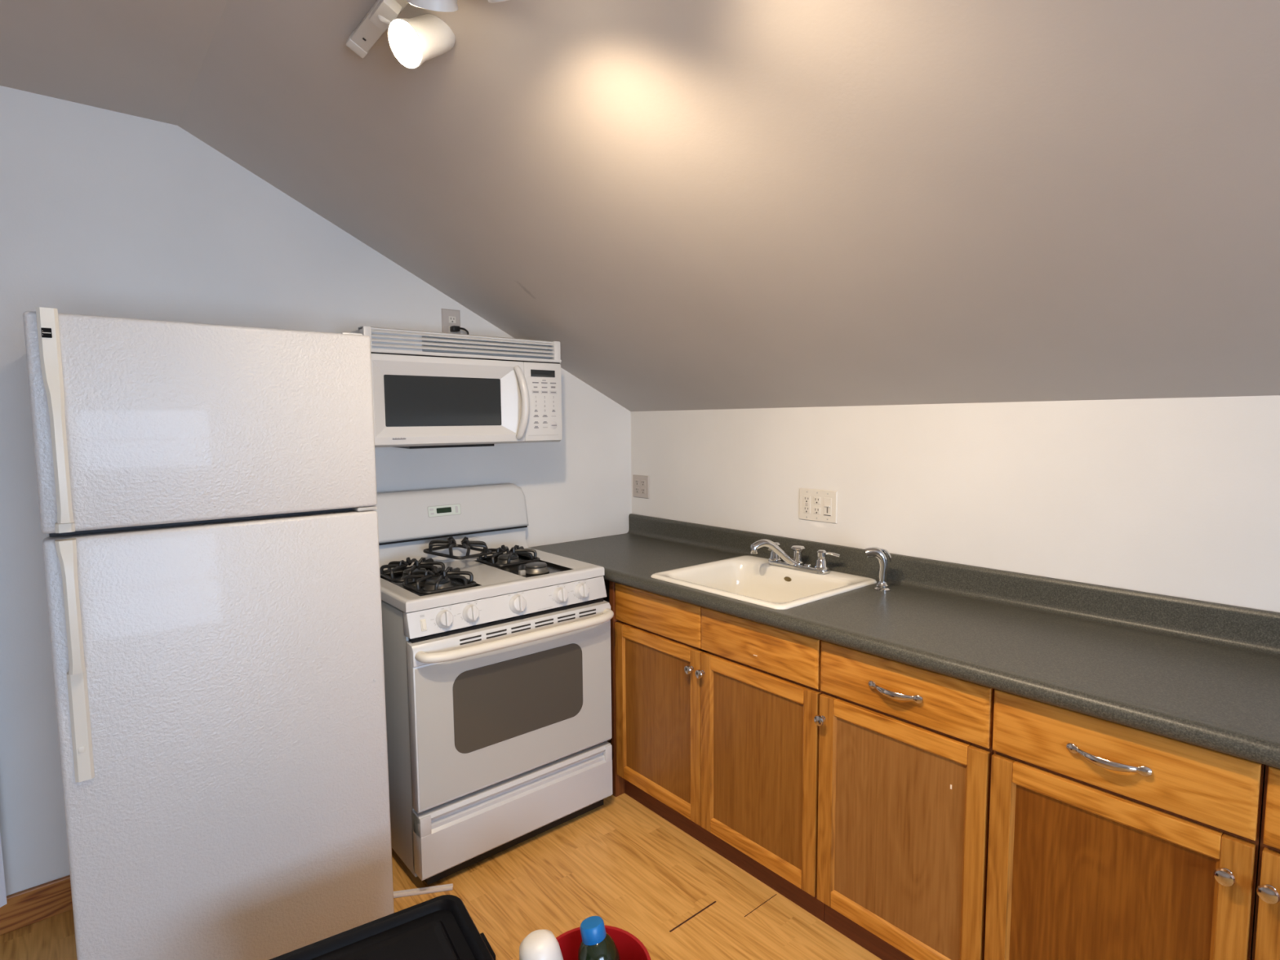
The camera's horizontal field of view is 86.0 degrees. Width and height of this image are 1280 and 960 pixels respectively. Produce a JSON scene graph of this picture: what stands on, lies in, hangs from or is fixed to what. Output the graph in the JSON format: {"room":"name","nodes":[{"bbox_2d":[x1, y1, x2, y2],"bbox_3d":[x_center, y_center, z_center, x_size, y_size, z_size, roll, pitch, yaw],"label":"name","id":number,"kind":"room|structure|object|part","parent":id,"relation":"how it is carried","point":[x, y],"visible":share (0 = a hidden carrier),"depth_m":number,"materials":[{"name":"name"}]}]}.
{"room":"attic kitchen","nodes":[
{"label":"attic kitchen","id":0,"kind":"room"},
{"bbox_2d":[0,85,631,895],"bbox_3d":[-2.061,0.130,1.824,5.200,2.420,0.100,-5,6,-40],"label":"wall","id":1,"kind":"structure","parent":0,"point":[104,212],"depth_m":2.13,"materials":[{"name":"paint"}]},
{"bbox_2d":[0,832,7,907],"bbox_3d":[-1.974,0.184,1.738,0.415,2.075,0.055,-5,6,-40],"label":"curtain","id":2,"kind":"object","parent":1,"relation":"hanging from","point":[2,887],"visible":1,"depth_m":1.94,"materials":[{"name":"white fabric"}]},
{"bbox_2d":[0,875,72,935],"bbox_3d":[-1.510,1.245,2.303,0.980,0.106,0.016,-5,6,-40],"label":"baseboard","id":3,"kind":"structure","parent":1,"relation":"attached to","point":[24,908],"depth_m":2.05,"materials":[{"name":"brown wood"}]},
{"bbox_2d":[441,308,460,333],"bbox_3d":[-0.765,-0.631,2.789,0.078,0.122,0.012,-5,6,-40],"label":"outlet","id":4,"kind":"object","parent":1,"relation":"attached to","point":[450,317],"visible":0.82,"depth_m":2.78,"materials":[{"name":"beige plastic"}]},
{"bbox_2d":[448,315,456,333],"bbox_3d":[-0.762,-0.631,2.787,0.030,0.066,0.005,-5,6,-40],"label":"receptacle","id":5,"kind":"object","parent":4,"relation":"attached to","point":[452,319],"depth_m":2.78,"materials":[{"name":"beige plastic"}]},
{"bbox_2d":[349,325,562,448],"bbox_3d":[-0.701,-0.329,2.587,0.757,0.403,0.432,-5,6,-40],"label":"microwave","id":6,"kind":"object","parent":1,"relation":"attached to","point":[431,389],"visible":0.91,"depth_m":2.45,"materials":[{"name":"grey"}]},
{"bbox_3d":[-0.760,-0.134,2.591,0.327,0.016,0.260,-5,6,-40],"label":"underside panel","id":7,"kind":"part","parent":6,"relation":"part of","materials":[{"name":"black plastic"}]},
{"bbox_3d":[-0.677,-0.277,2.433,0.588,0.306,0.047,-5,6,-40],"label":"door","id":8,"kind":"part","parent":6,"relation":"part of","materials":[{"name":"grey plastic"}]},
{"bbox_2d":[449,325,468,334],"bbox_3d":[-0.698,-0.589,2.818,0.160,0.072,0.034,-5,6,-40],"label":"power cord","id":9,"kind":"object","parent":6,"relation":"attached to","point":[453,328],"visible":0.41,"depth_m":2.77,"materials":[{"name":"black plastic"}]},
{"bbox_3d":[-0.442,-0.289,2.567,0.065,0.276,0.030,2,6,31],"label":"handle","id":10,"kind":"part","parent":6,"relation":"part of","materials":[{"name":"grey plastic"}]},
{"bbox_3d":[-0.387,-0.300,2.677,0.167,0.306,0.047,-5,6,-40],"label":"control panel","id":11,"kind":"part","parent":6,"relation":"part of","materials":[{"name":"grey plastic"}]},
{"bbox_2d":[0,738,881,959],"bbox_3d":[-0.436,1.545,0.030,5.400,0.120,5.100,-5,6,-40],"label":"floor","id":12,"kind":"structure","parent":0,"point":[620,862],"depth_m":2.13,"materials":[{"name":"brown wood"}]},
{"bbox_2d":[22,306,394,959],"bbox_3d":[-1.209,0.459,1.971,0.713,1.724,0.736,-5,6,-40],"label":"refrigerator","id":13,"kind":"object","parent":12,"relation":"on","point":[207,493],"visible":1,"depth_m":1.68,"materials":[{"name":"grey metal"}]},
{"bbox_3d":[-1.235,-0.123,1.452,0.034,0.475,0.048,-5,6,-40],"label":"handle","id":14,"kind":"part","parent":13,"relation":"part of","materials":[{"name":"beige plastic"}]},
{"bbox_3d":[-1.231,0.400,1.497,0.034,0.543,0.049,-5,6,-40],"label":"handle","id":15,"kind":"part","parent":13,"relation":"part of","materials":[{"name":"beige plastic"}]},
{"bbox_3d":[-1.027,-0.142,1.697,0.713,0.471,0.062,-5,6,-40],"label":"freezer door","id":16,"kind":"part","parent":13,"relation":"part of","materials":[{"name":"grey metal"}]},
{"bbox_3d":[-1.020,0.713,1.771,0.713,1.218,0.062,-5,6,-40],"label":"fridge door","id":17,"kind":"part","parent":13,"relation":"part of","materials":[{"name":"grey metal"}]},
{"bbox_2d":[269,894,495,959],"bbox_3d":[-0.552,1.189,1.380,0.522,0.360,0.370,-4,6,-32],"label":"tray","id":18,"kind":"object","parent":12,"relation":"on","point":[441,927],"visible":1,"depth_m":1.51,"materials":[{"name":"black plastic"}]},
{"bbox_2d":[393,883,453,897],"bbox_3d":[-0.753,1.299,2.156,0.319,0.010,0.019,-1,5,-11],"label":"strip","id":19,"kind":"object","parent":12,"relation":"on","point":[421,891],"visible":0.66,"depth_m":2.17,"materials":[{"name":"white plastic"}]},
{"bbox_2d":[374,484,613,884],"bbox_3d":[-0.581,0.661,2.551,0.759,1.212,0.709,-5,6,-40],"label":"gas range","id":20,"kind":"object","parent":12,"relation":"on","point":[498,689],"depth_m":2.33,"materials":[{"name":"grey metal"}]},
{"bbox_3d":[-0.831,0.317,2.511,0.203,0.061,0.203,-5,6,-40],"label":"burner grate","id":21,"kind":"part","parent":20,"relation":"part of","materials":[{"name":"black metal"}]},
{"bbox_2d":[420,618,426,631],"bbox_3d":[-0.668,0.448,2.121,0.017,0.035,0.013,-5,6,-40],"label":"rocker switch","id":22,"kind":"object","parent":20,"relation":"attached to","point":[423,621],"depth_m":2.12,"materials":[{"name":"beige plastic"}]},
{"bbox_3d":[-0.686,0.331,2.343,0.203,0.061,0.203,-5,6,-40],"label":"burner grate","id":23,"kind":"part","parent":20,"relation":"part of","materials":[{"name":"black metal"}]},
{"bbox_3d":[-0.608,0.439,2.156,0.057,0.060,0.046,-5,6,-40],"label":"knob","id":24,"kind":"part","parent":20,"relation":"part of","materials":[{"name":"grey plastic"}]},
{"bbox_3d":[-0.775,0.121,2.723,0.138,0.043,0.009,-5,6,-40],"label":"clock panel","id":25,"kind":"part","parent":20,"relation":"part of","materials":[{"name":"white plastic"}]},
{"bbox_2d":[422,536,492,559],"bbox_3d":[-0.701,0.257,2.651,0.203,0.074,0.203,2,6,28],"label":"grate","id":26,"kind":"object","parent":20,"relation":"on","point":[451,543],"visible":1,"depth_m":2.62,"materials":[{"name":"black metal"}]},
{"bbox_3d":[-0.540,0.432,2.214,0.057,0.060,0.046,-5,6,-40],"label":"knob","id":27,"kind":"part","parent":20,"relation":"part of","materials":[{"name":"grey plastic"}]},
{"bbox_2d":[380,547,604,613],"bbox_3d":[-0.608,0.347,2.553,0.759,0.035,0.572,-5,6,-40],"label":"cooktop","id":28,"kind":"object","parent":20,"relation":"in","point":[553,571],"depth_m":2.43,"materials":[{"name":"grey metal"}]},
{"bbox_3d":[-0.427,0.422,2.346,0.755,0.075,0.050,-5,6,-40],"label":"control panel","id":29,"kind":"part","parent":20,"relation":"part of","materials":[{"name":"grey"}]},
{"bbox_3d":[-0.425,0.756,2.376,0.735,0.580,0.032,-5,6,-40],"label":"frame","id":30,"kind":"part","parent":20,"relation":"part of","materials":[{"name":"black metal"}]},
{"bbox_3d":[-0.528,0.294,2.750,0.203,0.061,0.203,-5,6,-40],"label":"burner grate","id":31,"kind":"part","parent":20,"relation":"part of","materials":[{"name":"black metal"}]},
{"bbox_3d":[-0.410,0.743,2.357,0.757,0.535,0.051,-5,6,-40],"label":"oven door","id":32,"kind":"part","parent":20,"relation":"part of","materials":[{"name":"grey metal"}]},
{"bbox_3d":[-0.414,1.124,2.398,0.751,0.208,0.072,-5,6,-40],"label":"drawer","id":33,"kind":"part","parent":20,"relation":"part of","materials":[{"name":"grey metal"}]},
{"bbox_3d":[-0.398,0.775,2.345,0.747,0.449,0.005,-5,6,-40],"label":"door panel","id":34,"kind":"part","parent":20,"relation":"part of","materials":[{"name":"grey metal"}]},
{"bbox_3d":[-0.583,1.230,2.608,0.699,0.032,0.548,-5,6,-40],"label":"frame","id":35,"kind":"part","parent":20,"relation":"part of","materials":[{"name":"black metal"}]},
{"bbox_3d":[-0.375,0.518,2.293,0.748,0.036,0.070,-5,6,-40],"label":"door handle","id":36,"kind":"part","parent":20,"relation":"part of","materials":[{"name":"beige plastic"}]},
{"bbox_3d":[-0.408,0.422,2.325,0.064,0.066,0.048,-5,6,-40],"label":"knob","id":37,"kind":"part","parent":20,"relation":"part of","materials":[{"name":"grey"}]},
{"bbox_3d":[-0.276,0.411,2.435,0.057,0.060,0.046,-5,6,-40],"label":"knob","id":38,"kind":"part","parent":20,"relation":"part of","materials":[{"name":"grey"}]},
{"bbox_3d":[-0.206,0.405,2.494,0.057,0.060,0.046,-5,6,-40],"label":"knob","id":39,"kind":"part","parent":20,"relation":"part of","materials":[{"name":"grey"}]},
{"bbox_2d":[555,924,651,959],"bbox_3d":[-0.104,1.226,1.566,0.268,0.246,0.268,-5,6,-40],"label":"bucket","id":40,"kind":"object","parent":12,"relation":"on","point":[629,947],"visible":0.61,"depth_m":1.66,"materials":[{"name":"red plastic"}]},
{"bbox_2d":[519,928,563,959],"bbox_3d":[-0.200,1.185,1.562,0.142,0.315,0.094,-1,5,-2],"label":"detergent bottle","id":41,"kind":"object","parent":40,"relation":"in","point":[539,944],"visible":1,"depth_m":1.53,"materials":[{"name":"white plastic"}]},
{"bbox_2d":[577,915,620,959],"bbox_3d":[-0.080,1.180,1.577,0.101,0.320,0.138,-5,6,-40],"label":"bottle","id":42,"kind":"object","parent":40,"relation":"in","point":[596,944],"visible":1,"depth_m":1.56,"materials":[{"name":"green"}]},
{"bbox_2d":[669,901,715,932],"bbox_3d":[0.160,1.305,2.055,0.193,0.001,0.005,-5,6,-40],"label":"floor seam","id":43,"kind":"object","parent":12,"relation":"on","point":[713,903],"depth_m":2.05,"materials":[{"name":"brown"}]},
{"bbox_2d":[608,580,824,921],"bbox_3d":[0.410,0.827,2.508,0.626,0.872,0.962,-5,6,-40],"label":"base cabinet","id":44,"kind":"object","parent":12,"relation":"on","point":[715,732],"visible":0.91,"depth_m":2.25,"materials":[{"name":"brown wood"}]},
{"bbox_3d":[0.120,0.798,2.873,0.596,0.872,0.026,-5,6,-40],"label":"panel","id":45,"kind":"part","parent":44,"relation":"part of","materials":[{"name":"brown wood"}]},
{"bbox_3d":[0.063,0.864,2.500,0.006,0.521,0.371,-5,6,-40],"label":"door panel","id":46,"kind":"part","parent":44,"relation":"part of","materials":[{"name":"brown wood"}]},
{"bbox_3d":[0.060,0.864,2.498,0.019,0.609,0.459,-5,6,-40],"label":"door","id":47,"kind":"part","parent":44,"relation":"part of","materials":[{"name":"brown wood"}]},
{"bbox_3d":[0.166,0.639,2.315,0.028,0.031,0.031,-5,6,-40],"label":"knob","id":48,"kind":"part","parent":44,"relation":"part of","materials":[{"name":"silver metal"}]},
{"bbox_3d":[0.200,0.642,2.275,0.028,0.031,0.031,-5,6,-40],"label":"knob","id":49,"kind":"part","parent":44,"relation":"part of","materials":[{"name":"silver metal"}]},
{"bbox_3d":[0.214,0.794,2.339,0.020,0.774,0.962,-5,6,-40],"label":"frame","id":50,"kind":"part","parent":44,"relation":"part of","materials":[{"name":"brown wood"}]},
{"bbox_3d":[0.362,0.892,2.147,0.006,0.521,0.374,-5,6,-40],"label":"door panel","id":51,"kind":"part","parent":44,"relation":"part of","materials":[{"name":"brown wood"}]},
{"bbox_3d":[0.360,0.892,2.145,0.019,0.609,0.462,-5,6,-40],"label":"door","id":52,"kind":"part","parent":44,"relation":"part of","materials":[{"name":"brown wood"}]},
{"bbox_2d":[528,513,1279,768],"bbox_3d":[0.682,0.348,2.130,0.637,0.139,2.997,-5,6,-40],"label":"countertop","id":53,"kind":"structure","parent":44,"relation":"on","point":[1202,673],"depth_m":1.78,"materials":[{"name":"grey laminate"}]},
{"bbox_2d":[650,555,876,609],"bbox_3d":[0.430,0.431,2.443,0.543,0.180,0.606,-5,6,-40],"label":"sink","id":54,"kind":"object","parent":53,"relation":"in","point":[746,578],"visible":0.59,"depth_m":2.57,"materials":[{"name":"white ceramic"}]},
{"bbox_2d":[750,539,839,573],"bbox_3d":[0.549,0.277,2.510,0.207,0.115,0.295,-5,6,-40],"label":"faucet","id":55,"kind":"object","parent":53,"relation":"on","point":[778,557],"visible":1,"depth_m":2.53,"materials":[{"name":"silver metal"}]},
{"bbox_3d":[0.499,0.271,2.542,0.175,0.108,0.037,-2,5,-14],"label":"spout","id":56,"kind":"part","parent":55,"relation":"part of","materials":[{"name":"silver metal"}]},
{"bbox_3d":[0.509,0.276,2.635,0.088,0.067,0.052,-5,6,-40],"label":"handle","id":57,"kind":"part","parent":55,"relation":"part of","materials":[{"name":"silver metal"}]},
{"bbox_3d":[0.591,0.321,2.570,0.056,0.016,0.264,-5,6,-40],"label":"plate","id":58,"kind":"part","parent":55,"relation":"part of","materials":[{"name":"silver metal"}]},
{"bbox_3d":[0.672,0.288,2.475,0.087,0.067,0.052,4,6,39],"label":"handle","id":59,"kind":"part","parent":55,"relation":"part of","materials":[{"name":"silver metal"}]},
{"bbox_2d":[864,546,891,591],"bbox_3d":[0.788,0.292,2.273,0.086,0.141,0.054,2,5,27],"label":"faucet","id":60,"kind":"object","parent":53,"relation":"on","point":[882,585],"visible":1,"depth_m":2.26,"materials":[{"name":"silver metal"}]},
{"bbox_3d":[0.808,0.247,2.260,0.038,0.043,0.019,1,5,15],"label":"lever","id":61,"kind":"part","parent":60,"relation":"part of","materials":[{"name":"silver metal"}]},
{"bbox_2d":[744,893,777,916],"bbox_3d":[0.369,1.300,2.099,0.151,0.001,0.002,-5,6,-40],"label":"floor seam","id":62,"kind":"object","parent":12,"relation":"on","point":[775,894],"depth_m":2.10,"materials":[{"name":"brown wood"}]},
{"bbox_2d":[813,640,995,959],"bbox_3d":[0.871,0.870,1.962,0.630,0.872,0.466,-5,6,-40],"label":"base cabinet","id":63,"kind":"object","parent":12,"relation":"on","point":[905,751],"visible":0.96,"depth_m":1.76,"materials":[{"name":"brown wood"}]},
{"bbox_3d":[0.503,0.670,1.917,0.028,0.031,0.031,-5,6,-40],"label":"knob","id":64,"kind":"part","parent":63,"relation":"part of","materials":[{"name":"silver metal"}]},
{"bbox_3d":[0.640,0.539,1.740,0.032,0.021,0.148,-5,6,-40],"label":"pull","id":65,"kind":"part","parent":63,"relation":"part of","materials":[{"name":"silver metal"}]},
{"bbox_3d":[0.665,0.920,1.791,0.006,0.521,0.371,-5,6,-40],"label":"door panel","id":66,"kind":"part","parent":63,"relation":"part of","materials":[{"name":"brown wood"}]},
{"bbox_3d":[0.659,0.534,1.755,0.019,0.143,0.459,-5,6,-40],"label":"drawer","id":67,"kind":"part","parent":63,"relation":"part of","materials":[{"name":"brown wood"}]},
{"bbox_2d":[984,688,1266,959],"bbox_3d":[1.171,0.898,1.608,0.630,0.872,0.461,-5,6,-40],"label":"base cabinet","id":68,"kind":"object","parent":12,"relation":"on","point":[1108,840],"visible":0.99,"depth_m":1.40,"materials":[{"name":"brown wood"}]},
{"bbox_3d":[0.940,0.567,1.385,0.032,0.021,0.148,-5,6,-40],"label":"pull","id":69,"kind":"part","parent":68,"relation":"part of","materials":[{"name":"silver metal"}]},
{"bbox_3d":[0.965,0.948,1.437,0.006,0.521,0.367,-5,6,-40],"label":"door panel","id":70,"kind":"part","parent":68,"relation":"part of","materials":[{"name":"brown wood"}]},
{"bbox_3d":[0.959,0.562,1.401,0.019,0.143,0.455,-5,6,-40],"label":"drawer","id":71,"kind":"part","parent":68,"relation":"part of","materials":[{"name":"brown wood"}]},
{"bbox_3d":[1.067,0.722,1.253,0.028,0.031,0.031,-5,6,-40],"label":"knob","id":72,"kind":"part","parent":68,"relation":"part of","materials":[{"name":"silver metal"}]},
{"bbox_2d":[1251,764,1279,959],"bbox_3d":[1.471,0.925,1.255,0.630,0.872,0.462,-5,6,-40],"label":"base cabinet","id":73,"kind":"object","parent":12,"relation":"on","point":[1266,937],"visible":0.99,"depth_m":1.22,"materials":[{"name":"brown wood"}]},
{"bbox_3d":[1.263,0.976,1.081,0.019,0.609,0.454,-5,6,-40],"label":"door","id":74,"kind":"part","parent":73,"relation":"part of","materials":[{"name":"brown wood"}]},
{"bbox_3d":[1.106,0.726,1.207,0.028,0.031,0.031,-5,6,-40],"label":"knob","id":75,"kind":"part","parent":73,"relation":"part of","materials":[{"name":"silver metal"}]},
{"bbox_3d":[1.260,0.590,1.048,0.019,0.143,0.454,-5,6,-40],"label":"drawer","id":76,"kind":"part","parent":73,"relation":"part of","materials":[{"name":"brown wood"}]},
{"bbox_2d":[0,0,1279,411],"bbox_3d":[-0.453,-0.505,-0.146,5.400,1.045,5.100,-5,6,-40],"label":"ceiling","id":77,"kind":"structure","parent":0,"point":[704,204],"depth_m":1.54,"materials":[{"name":"paint"}]},
{"bbox_2d":[346,0,507,69],"bbox_3d":[-0.200,-0.835,1.031,0.180,0.202,1.305,-4,6,-37],"label":"track light","id":78,"kind":"object","parent":77,"relation":"attached to","point":[415,41],"visible":0.98,"depth_m":1.35,"materials":[{"name":"white metal"}]},
{"bbox_3d":[-0.204,-0.916,1.018,0.044,0.036,1.300,-5,6,-40],"label":"rail","id":79,"kind":"part","parent":78,"relation":"part of","materials":[{"name":"white metal"}]},
{"bbox_3d":[-0.454,-0.863,1.353,0.063,0.068,0.066,-5,6,-40],"label":"bulb","id":80,"kind":"part","parent":78,"relation":"part of","materials":[{"name":"white glass"}]},
{"bbox_2d":[631,395,1279,612],"bbox_3d":[1.580,0.532,1.660,0.100,1.585,5.100,-5,6,-40],"label":"wall","id":81,"kind":"structure","parent":0,"point":[1180,497],"depth_m":2.06,"materials":[{"name":"paint"}]},
{"bbox_2d":[632,474,648,498],"bbox_3d":[0.003,0.033,3.401,0.008,0.112,0.120,-5,6,-40],"label":"outlet","id":82,"kind":"object","parent":81,"relation":"attached to","point":[640,482],"visible":1,"depth_m":3.40,"materials":[{"name":"beige plastic"}]},
{"bbox_2d":[635,479,639,493],"bbox_3d":[-0.013,0.031,3.418,0.005,0.066,0.030,-5,6,-40],"label":"receptacle","id":83,"kind":"object","parent":82,"relation":"attached to","point":[637,481],"depth_m":3.42,"materials":[{"name":"beige plastic"}]},
{"bbox_2d":[640,480,645,493],"bbox_3d":[0.016,0.034,3.383,0.005,0.066,0.030,-5,6,-40],"label":"receptacle","id":84,"kind":"object","parent":82,"relation":"attached to","point":[642,482],"depth_m":3.38,"materials":[{"name":"beige plastic"}]},
{"bbox_2d":[799,488,837,524],"bbox_3d":[0.673,0.097,2.608,0.012,0.122,0.170,-5,6,-40],"label":"outlet","id":85,"kind":"object","parent":81,"relation":"attached to","point":[815,504],"visible":1,"depth_m":2.60,"materials":[{"name":"beige plastic"}]},
{"bbox_2d":[803,495,810,513],"bbox_3d":[0.643,0.094,2.645,0.004,0.067,0.033,-5,6,-40],"label":"receptacle","id":86,"kind":"object","parent":85,"relation":"attached to","point":[806,499],"depth_m":2.64,"materials":[{"name":"beige plastic"}]},
{"bbox_2d":[813,496,820,514],"bbox_3d":[0.673,0.097,2.609,0.005,0.066,0.030,-5,6,-40],"label":"receptacle","id":87,"kind":"object","parent":85,"relation":"attached to","point":[816,499],"depth_m":2.61,"materials":[{"name":"beige plastic"}]},
{"bbox_2d":[823,497,831,515],"bbox_3d":[0.703,0.100,2.574,0.004,0.067,0.034,-5,6,-40],"label":"dimmer switch","id":88,"kind":"object","parent":85,"relation":"attached to","point":[827,500],"depth_m":2.57,"materials":[{"name":"beige plastic"}]}
]}

